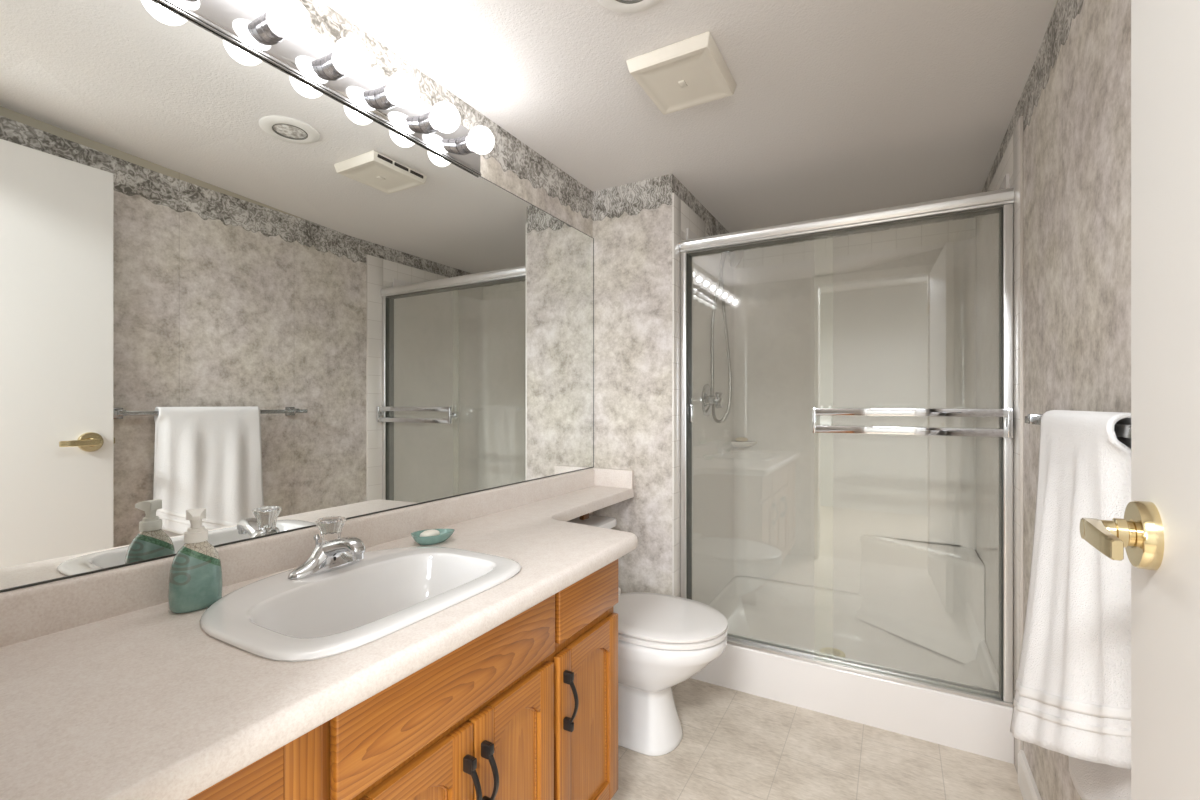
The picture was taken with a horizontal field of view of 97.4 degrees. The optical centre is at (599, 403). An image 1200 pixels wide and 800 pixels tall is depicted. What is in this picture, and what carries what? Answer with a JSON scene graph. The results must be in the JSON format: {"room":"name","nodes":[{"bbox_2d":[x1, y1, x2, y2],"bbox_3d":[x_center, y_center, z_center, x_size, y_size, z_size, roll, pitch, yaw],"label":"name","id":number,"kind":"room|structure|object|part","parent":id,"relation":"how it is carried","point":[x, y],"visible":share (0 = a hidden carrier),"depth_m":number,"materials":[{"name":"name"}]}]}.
{"room":"bathroom","nodes":[
{"label":"bathroom","id":0,"kind":"room"},
{"bbox_2d":[268,0,592,514],"bbox_3d":[-0.583,0.099,1.492,0.100,2.110,2.074,0,0,29],"label":"wall","id":1,"kind":"structure","parent":0,"point":[510,164],"depth_m":1.82,"materials":[{"name":"paper"}]},
{"bbox_2d":[0,0,593,592],"bbox_3d":[-0.507,-0.230,1.518,0.008,1.030,1.954,0,0,29],"label":"wall mirror","id":2,"kind":"object","parent":1,"relation":"attached to","point":[231,289],"visible":1,"depth_m":1.08,"materials":[{"name":"silver mirror"}]},
{"bbox_2d":[0,468,593,646],"bbox_3d":[-0.506,0.325,1.505,0.022,0.078,1.932,0,0,29],"label":"backsplash","id":3,"kind":"structure","parent":1,"relation":"attached to","point":[27,613],"depth_m":1.07,"materials":[{"name":"laminate"}]},
{"bbox_2d":[157,0,493,176],"bbox_3d":[-0.635,-0.803,1.164,0.130,0.130,1.202,0,0,29],"label":"vanity light","id":4,"kind":"object","parent":1,"relation":"attached to","point":[279,32],"visible":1,"depth_m":1.23,"materials":[{"name":"silver metal"}]},
{"bbox_2d":[255,11,285,43],"bbox_3d":[-0.696,-0.801,1.121,0.043,0.051,0.051,0,0,29],"label":"socket","id":5,"kind":"object","parent":4,"relation":"attached to","point":[265,33],"depth_m":1.11,"materials":[{"name":"grey"}]},
{"bbox_3d":[-0.645,-0.801,1.092,0.078,0.079,0.079,0,0,29],"label":"bulb","id":6,"kind":"part","parent":4,"relation":"part of","materials":[{"name":"white glass"}]},
{"bbox_2d":[321,51,346,79],"bbox_3d":[-0.625,-0.801,1.248,0.043,0.051,0.051,0,0,29],"label":"socket","id":7,"kind":"object","parent":4,"relation":"attached to","point":[330,70],"depth_m":1.24,"materials":[{"name":"grey"}]},
{"bbox_3d":[-0.574,-0.801,1.219,0.078,0.079,0.079,0,0,29],"label":"bulb","id":8,"kind":"part","parent":4,"relation":"part of","materials":[{"name":"white glass"}]},
{"bbox_2d":[374,84,397,109],"bbox_3d":[-0.553,-0.801,1.375,0.043,0.051,0.051,0,0,29],"label":"socket","id":9,"kind":"object","parent":4,"relation":"attached to","point":[382,99],"depth_m":1.36,"materials":[{"name":"grey"}]},
{"bbox_3d":[-0.503,-0.801,1.346,0.078,0.079,0.079,0,0,29],"label":"bulb","id":10,"kind":"part","parent":4,"relation":"part of","materials":[{"name":"white glass"}]},
{"bbox_2d":[419,111,439,133],"bbox_3d":[-0.482,-0.801,1.502,0.043,0.051,0.051,0,0,29],"label":"socket","id":11,"kind":"object","parent":4,"relation":"attached to","point":[426,125],"depth_m":1.49,"materials":[{"name":"grey"}]},
{"bbox_3d":[-0.432,-0.801,1.473,0.078,0.079,0.079,0,0,29],"label":"bulb","id":12,"kind":"part","parent":4,"relation":"part of","materials":[{"name":"white glass"}]},
{"bbox_2d":[456,134,474,154],"bbox_3d":[-0.411,-0.801,1.629,0.043,0.051,0.051,0,0,29],"label":"socket","id":13,"kind":"object","parent":4,"relation":"attached to","point":[463,147],"depth_m":1.61,"materials":[{"name":"grey"}]},
{"bbox_3d":[-0.361,-0.801,1.600,0.078,0.079,0.079,0,0,29],"label":"bulb","id":14,"kind":"part","parent":4,"relation":"part of","materials":[{"name":"white glass"}]},
{"bbox_2d":[593,174,732,595],"bbox_3d":[0.352,0.099,2.773,0.481,2.110,1.076,0,0,29],"label":"wall","id":15,"kind":"structure","parent":0,"point":[632,222],"depth_m":2.26,"materials":[{"name":"paper"}]},
{"bbox_2d":[672,193,729,596],"bbox_3d":[0.541,0.139,2.610,0.008,2.030,0.976,0,0,29],"label":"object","id":16,"kind":"structure","parent":15,"relation":"attached to","point":[684,217],"depth_m":2.21,"materials":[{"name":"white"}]},
{"bbox_2d":[321,0,1056,232],"bbox_3d":[0.390,-1.081,1.564,1.729,0.250,3.150,0,0,29],"label":"ceiling","id":17,"kind":"structure","parent":0,"point":[835,107],"depth_m":1.58,"materials":[{"name":"white paint"}]},
{"bbox_2d":[597,0,660,12],"bbox_3d":[0.069,-0.952,1.193,0.184,0.009,0.184,0,0,29],"label":"recessed light","id":18,"kind":"object","parent":17,"relation":"in","point":[621,6],"visible":1,"depth_m":1.25,"materials":[{"name":"white paint"}]},
{"bbox_2d":[626,31,735,114],"bbox_3d":[0.240,-0.938,1.520,0.240,0.036,0.263,0,0,29],"label":"exhaust fan","id":19,"kind":"object","parent":17,"relation":"attached to","point":[692,71],"visible":1,"depth_m":1.48,"materials":[{"name":"beige plastic"}]},
{"bbox_3d":[0.238,-0.921,1.517,0.018,0.004,0.030,0,0,29],"label":"emblem plate","id":20,"kind":"part","parent":19,"relation":"part of","materials":[{"name":"beige plastic"}]},
{"bbox_2d":[611,678,1022,799],"bbox_3d":[0.390,1.184,1.564,1.729,0.060,3.150,0,0,29],"label":"floor","id":21,"kind":"structure","parent":0,"point":[734,744],"depth_m":1.70,"materials":[{"name":"tile"}]},
{"bbox_2d":[188,559,617,799],"bbox_3d":[-0.449,0.778,1.045,0.563,0.751,1.185,0,0,29],"label":"vanity cabinet","id":22,"kind":"object","parent":21,"relation":"on","point":[527,708],"visible":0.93,"depth_m":0.98,"materials":[{"name":"brown wood"}]},
{"bbox_3d":[-0.448,0.453,0.564,0.018,0.082,0.206,0,0,29],"label":"rail","id":23,"kind":"part","parent":22,"relation":"part of","materials":[{"name":"brown wood"}]},
{"bbox_2d":[0,468,637,799],"bbox_3d":[-0.264,0.375,1.382,0.564,0.178,1.954,0,0,29],"label":"countertop","id":24,"kind":"structure","parent":22,"relation":"on","point":[107,692],"depth_m":0.76,"materials":[{"name":"laminate"}]},
{"bbox_2d":[168,508,222,613],"bbox_3d":[-0.724,0.276,0.944,0.058,0.176,0.079,0,0,29],"label":"soap dispenser","id":25,"kind":"object","parent":24,"relation":"on","point":[195,583],"visible":0.98,"depth_m":0.93,"materials":[{"name":"teal plastic"}]},
{"bbox_2d":[168,541,222,613],"bbox_3d":[-0.724,0.303,0.944,0.058,0.122,0.079,0,0,29],"label":"bottle","id":26,"kind":"object","parent":25,"relation":"attached to","point":[195,583],"depth_m":0.92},
{"bbox_2d":[287,516,364,579],"bbox_3d":[-0.575,0.300,1.109,0.141,0.105,0.141,0,0,-28],"label":"faucet","id":27,"kind":"object","parent":24,"relation":"on","point":[333,552],"visible":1,"depth_m":1.10,"materials":[{"name":"silver metal"}]},
{"bbox_3d":[-0.610,0.315,1.135,0.013,0.066,0.013,0,0,29],"label":"lift rod","id":28,"kind":"part","parent":27,"relation":"part of","materials":[{"name":"silver metal"}]},
{"bbox_3d":[-0.579,0.272,1.135,0.058,0.050,0.058,0,0,-16],"label":"knob","id":29,"kind":"part","parent":27,"relation":"part of","materials":[{"name":"clear plastic"}]},
{"bbox_3d":[-0.541,0.307,1.109,0.120,0.056,0.050,0,0,29],"label":"spout","id":30,"kind":"part","parent":27,"relation":"part of","materials":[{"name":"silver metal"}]},
{"bbox_2d":[200,547,520,661],"bbox_3d":[-0.459,0.429,1.048,0.441,0.154,0.543,0,0,29],"label":"sink","id":31,"kind":"object","parent":24,"relation":"in","point":[277,617],"visible":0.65,"depth_m":1.03,"materials":[{"name":"white ceramic"}]},
{"bbox_2d":[411,529,454,544],"bbox_3d":[-0.442,0.350,1.384,0.085,0.026,0.107,0,0,29],"label":"soap dish","id":32,"kind":"object","parent":24,"relation":"on","point":[444,534],"visible":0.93,"depth_m":1.36,"materials":[{"name":"teal ceramic"}]},
{"bbox_2d":[420,529,439,536],"bbox_3d":[-0.446,0.341,1.381,0.038,0.018,0.056,0,0,29],"label":"soap bar","id":33,"kind":"object","parent":32,"relation":"in","point":[432,532],"visible":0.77,"depth_m":1.37,"materials":[{"name":"white"}]},
{"bbox_3d":[-0.297,0.612,0.834,0.018,0.082,0.156,0,0,29],"label":"rail","id":34,"kind":"part","parent":22,"relation":"part of","materials":[{"name":"brown wood"}]},
{"bbox_3d":[-0.302,0.813,0.836,0.008,0.382,0.164,0,0,29],"label":"door","id":35,"kind":"part","parent":22,"relation":"part of","materials":[{"name":"brown wood"}]},
{"bbox_3d":[-0.235,0.481,0.945,0.018,0.139,0.526,0,0,29],"label":"drawer","id":36,"kind":"part","parent":22,"relation":"part of","materials":[{"name":"brown wood"}]},
{"bbox_3d":[-0.261,0.733,0.939,0.020,0.661,1.183,0,0,29],"label":"frame","id":37,"kind":"part","parent":22,"relation":"part of","materials":[{"name":"brown wood"}]},
{"bbox_3d":[-0.221,0.680,0.914,0.036,0.128,0.013,0,0,29],"label":"handle","id":38,"kind":"part","parent":22,"relation":"part of","materials":[{"name":"black metal"}]},
{"bbox_3d":[-0.199,0.680,0.954,0.036,0.128,0.013,0,0,29],"label":"handle","id":39,"kind":"part","parent":22,"relation":"part of","materials":[{"name":"black metal"}]},
{"bbox_3d":[-0.170,0.612,1.061,0.018,0.082,0.148,0,0,29],"label":"rail","id":40,"kind":"part","parent":22,"relation":"part of","materials":[{"name":"brown wood"}]},
{"bbox_3d":[-0.175,0.813,1.063,0.008,0.382,0.156,0,0,29],"label":"door","id":41,"kind":"part","parent":22,"relation":"part of","materials":[{"name":"brown wood"}]},
{"bbox_3d":[-0.066,0.674,1.192,0.036,0.132,0.013,0,0,29],"label":"handle","id":42,"kind":"part","parent":22,"relation":"part of","materials":[{"name":"black metal"}]},
{"bbox_3d":[-0.027,0.477,1.316,0.018,0.131,0.290,0,0,29],"label":"drawer","id":43,"kind":"part","parent":22,"relation":"part of","materials":[{"name":"brown wood"}]},
{"bbox_3d":[-0.028,0.612,1.315,0.018,0.082,0.187,0,0,29],"label":"rail","id":44,"kind":"part","parent":22,"relation":"part of","materials":[{"name":"brown wood"}]},
{"bbox_3d":[-0.032,0.813,1.317,0.008,0.382,0.195,0,0,29],"label":"door","id":45,"kind":"part","parent":22,"relation":"part of","materials":[{"name":"brown wood"}]},
{"bbox_3d":[-0.028,1.026,1.315,0.018,0.052,0.187,0,0,29],"label":"rail","id":46,"kind":"part","parent":22,"relation":"part of","materials":[{"name":"brown wood"}]},
{"bbox_2d":[567,515,727,755],"bbox_3d":[0.112,0.810,1.883,0.688,0.686,0.472,0,0,29],"label":"toilet","id":47,"kind":"object","parent":21,"relation":"on","point":[664,641],"visible":0.55,"depth_m":1.74,"materials":[{"name":"white ceramic"}]},
{"bbox_3d":[-0.109,0.483,2.007,0.180,0.031,0.472,0,0,29],"label":"tank lid","id":48,"kind":"part","parent":47,"relation":"part of","materials":[{"name":"white ceramic"}]},
{"bbox_3d":[0.203,0.731,1.823,0.469,0.022,0.373,0,0,29],"label":"lid","id":49,"kind":"part","parent":47,"relation":"part of","materials":[{"name":"white plastic"}]},
{"bbox_3d":[0.116,0.959,1.872,0.668,0.390,0.376,0,0,29],"label":"bowl","id":50,"kind":"part","parent":47,"relation":"part of","materials":[{"name":"white ceramic"}]},
{"bbox_3d":[0.204,0.752,1.823,0.470,0.020,0.374,0,0,29],"label":"seat","id":51,"kind":"part","parent":47,"relation":"part of","materials":[{"name":"white plastic"}]},
{"bbox_2d":[686,173,1013,763],"bbox_3d":[1.055,0.191,2.360,1.147,1.925,0.910,0,0,29],"label":"shower stall","id":52,"kind":"object","parent":21,"relation":"on","point":[878,549],"visible":0.89,"depth_m":2.59,"materials":[{"name":"white plastic"}]},
{"bbox_2d":[701,384,722,415],"bbox_3d":[0.545,-0.018,2.514,0.076,0.156,0.156,0,0,29],"label":"shower valve","id":53,"kind":"object","parent":52,"relation":"attached to","point":[707,400],"visible":0.99,"depth_m":2.50,"materials":[{"name":"silver metal"}]},
{"bbox_3d":[0.565,-0.018,2.503,0.030,0.076,0.076,0,0,29],"label":"cross handle","id":54,"kind":"part","parent":53,"relation":"part of","materials":[{"name":"silver metal"}]},
{"bbox_2d":[706,235,743,422],"bbox_3d":[0.588,-0.370,2.514,0.183,0.922,0.137,0,0,29],"label":"shower","id":55,"kind":"object","parent":52,"relation":"attached to","point":[736,256],"visible":0.81,"depth_m":2.51,"materials":[{"name":"silver metal"}]},
{"bbox_2d":[735,437,747,440],"bbox_3d":[0.792,0.198,2.946,0.068,0.021,0.046,0,0,29],"label":"soap bar","id":56,"kind":"object","parent":52,"relation":"on","point":[738,438],"visible":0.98,"depth_m":2.93,"materials":[{"name":"beige"}]},
{"bbox_2d":[680,188,1013,707],"bbox_3d":[0.842,0.138,1.981,1.131,1.676,0.112,0,0,29],"label":"shower door","id":57,"kind":"structure","parent":52,"relation":"on","point":[1001,201],"depth_m":1.84,"materials":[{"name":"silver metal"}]},
{"bbox_3d":[0.391,0.041,2.261,0.010,0.075,0.012,0,0,29],"label":"finger pull","id":58,"kind":"part","parent":57,"relation":"part of","materials":[{"name":"silver metal"}]},
{"bbox_3d":[0.851,-0.673,1.996,1.131,0.054,0.078,0,0,29],"label":"header rail","id":59,"kind":"part","parent":57,"relation":"part of","materials":[{"name":"silver metal"}]},
{"bbox_3d":[1.390,0.872,2.431,0.596,0.404,0.424,0,0,29],"label":"corner seat","id":60,"kind":"part","parent":52,"relation":"part of","materials":[{"name":"white plastic"}]},
{"bbox_2d":[744,216,976,249],"bbox_3d":[1.302,0.099,2.801,1.148,2.110,0.100,0,0,29],"label":"wall","id":61,"kind":"structure","parent":0,"point":[974,216],"depth_m":2.72,"materials":[{"name":"paper"}]},
{"bbox_2d":[736,217,975,267],"bbox_3d":[1.275,-0.811,2.754,1.148,0.130,0.008,0,0,29],"label":"trim","id":62,"kind":"structure","parent":61,"relation":"attached to","point":[963,229],"depth_m":2.71,"materials":[{"name":"white tile"}]},
{"bbox_2d":[981,0,1130,799],"bbox_3d":[1.101,0.004,1.166,0.100,2.300,3.150,0,0,29],"label":"wall","id":63,"kind":"structure","parent":0,"point":[1074,104],"depth_m":1.15,"materials":[{"name":"paper"}]},
{"bbox_2d":[976,116,1022,773],"bbox_3d":[1.529,0.139,2.041,0.008,2.030,1.004,0,0,29],"label":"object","id":64,"kind":"structure","parent":63,"relation":"attached to","point":[1011,162],"depth_m":1.63,"materials":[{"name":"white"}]},
{"bbox_2d":[1018,750,1041,799],"bbox_3d":[1.006,1.104,1.113,0.014,0.100,1.126,0,0,29],"label":"baseboard","id":65,"kind":"structure","parent":63,"relation":"attached to","point":[1029,790],"depth_m":1.52,"materials":[{"name":"white paint"}]},
{"bbox_2d":[1025,414,1130,437],"bbox_3d":[0.873,0.038,0.930,0.067,0.044,0.787,0,0,29],"label":"towel bar","id":66,"kind":"object","parent":63,"relation":"attached to","point":[1121,430],"visible":0.29,"depth_m":0.76,"materials":[{"name":"silver metal"}]},
{"bbox_3d":[1.038,0.038,1.224,0.067,0.044,0.044,0,0,29],"label":"post","id":67,"kind":"part","parent":66,"relation":"part of","materials":[{"name":"silver metal"}]},
{"bbox_2d":[1010,410,1130,799],"bbox_3d":[0.808,0.376,0.916,0.120,0.727,0.416,0,0,29],"label":"bath towel","id":68,"kind":"object","parent":66,"relation":"hanging from","point":[1072,699],"visible":0.91,"depth_m":0.83,"materials":[{"name":"white fabric"}]},
{"bbox_3d":[-0.354,0.004,0.235,1.529,2.300,0.105,0,0,29],"label":"wall","id":69,"kind":"structure","parent":0,"visible":0},
{"bbox_2d":[1080,0,1199,799],"bbox_3d":[0.418,0.130,0.310,0.091,2.023,0.768,0,0,32],"label":"door","id":70,"kind":"structure","parent":69,"relation":"in","point":[1159,530],"depth_m":0.53,"materials":[{"name":"white paint"}]},
{"bbox_3d":[0.528,0.141,0.553,0.018,0.024,0.114,0,0,32],"label":"lever","id":71,"kind":"part","parent":70,"relation":"part of","materials":[{"name":"gold metal"}]},
{"bbox_3d":[0.566,0.141,0.578,0.056,0.072,0.072,0,0,32],"label":"handle","id":72,"kind":"part","parent":70,"relation":"part of","materials":[{"name":"gold metal"}]}
]}

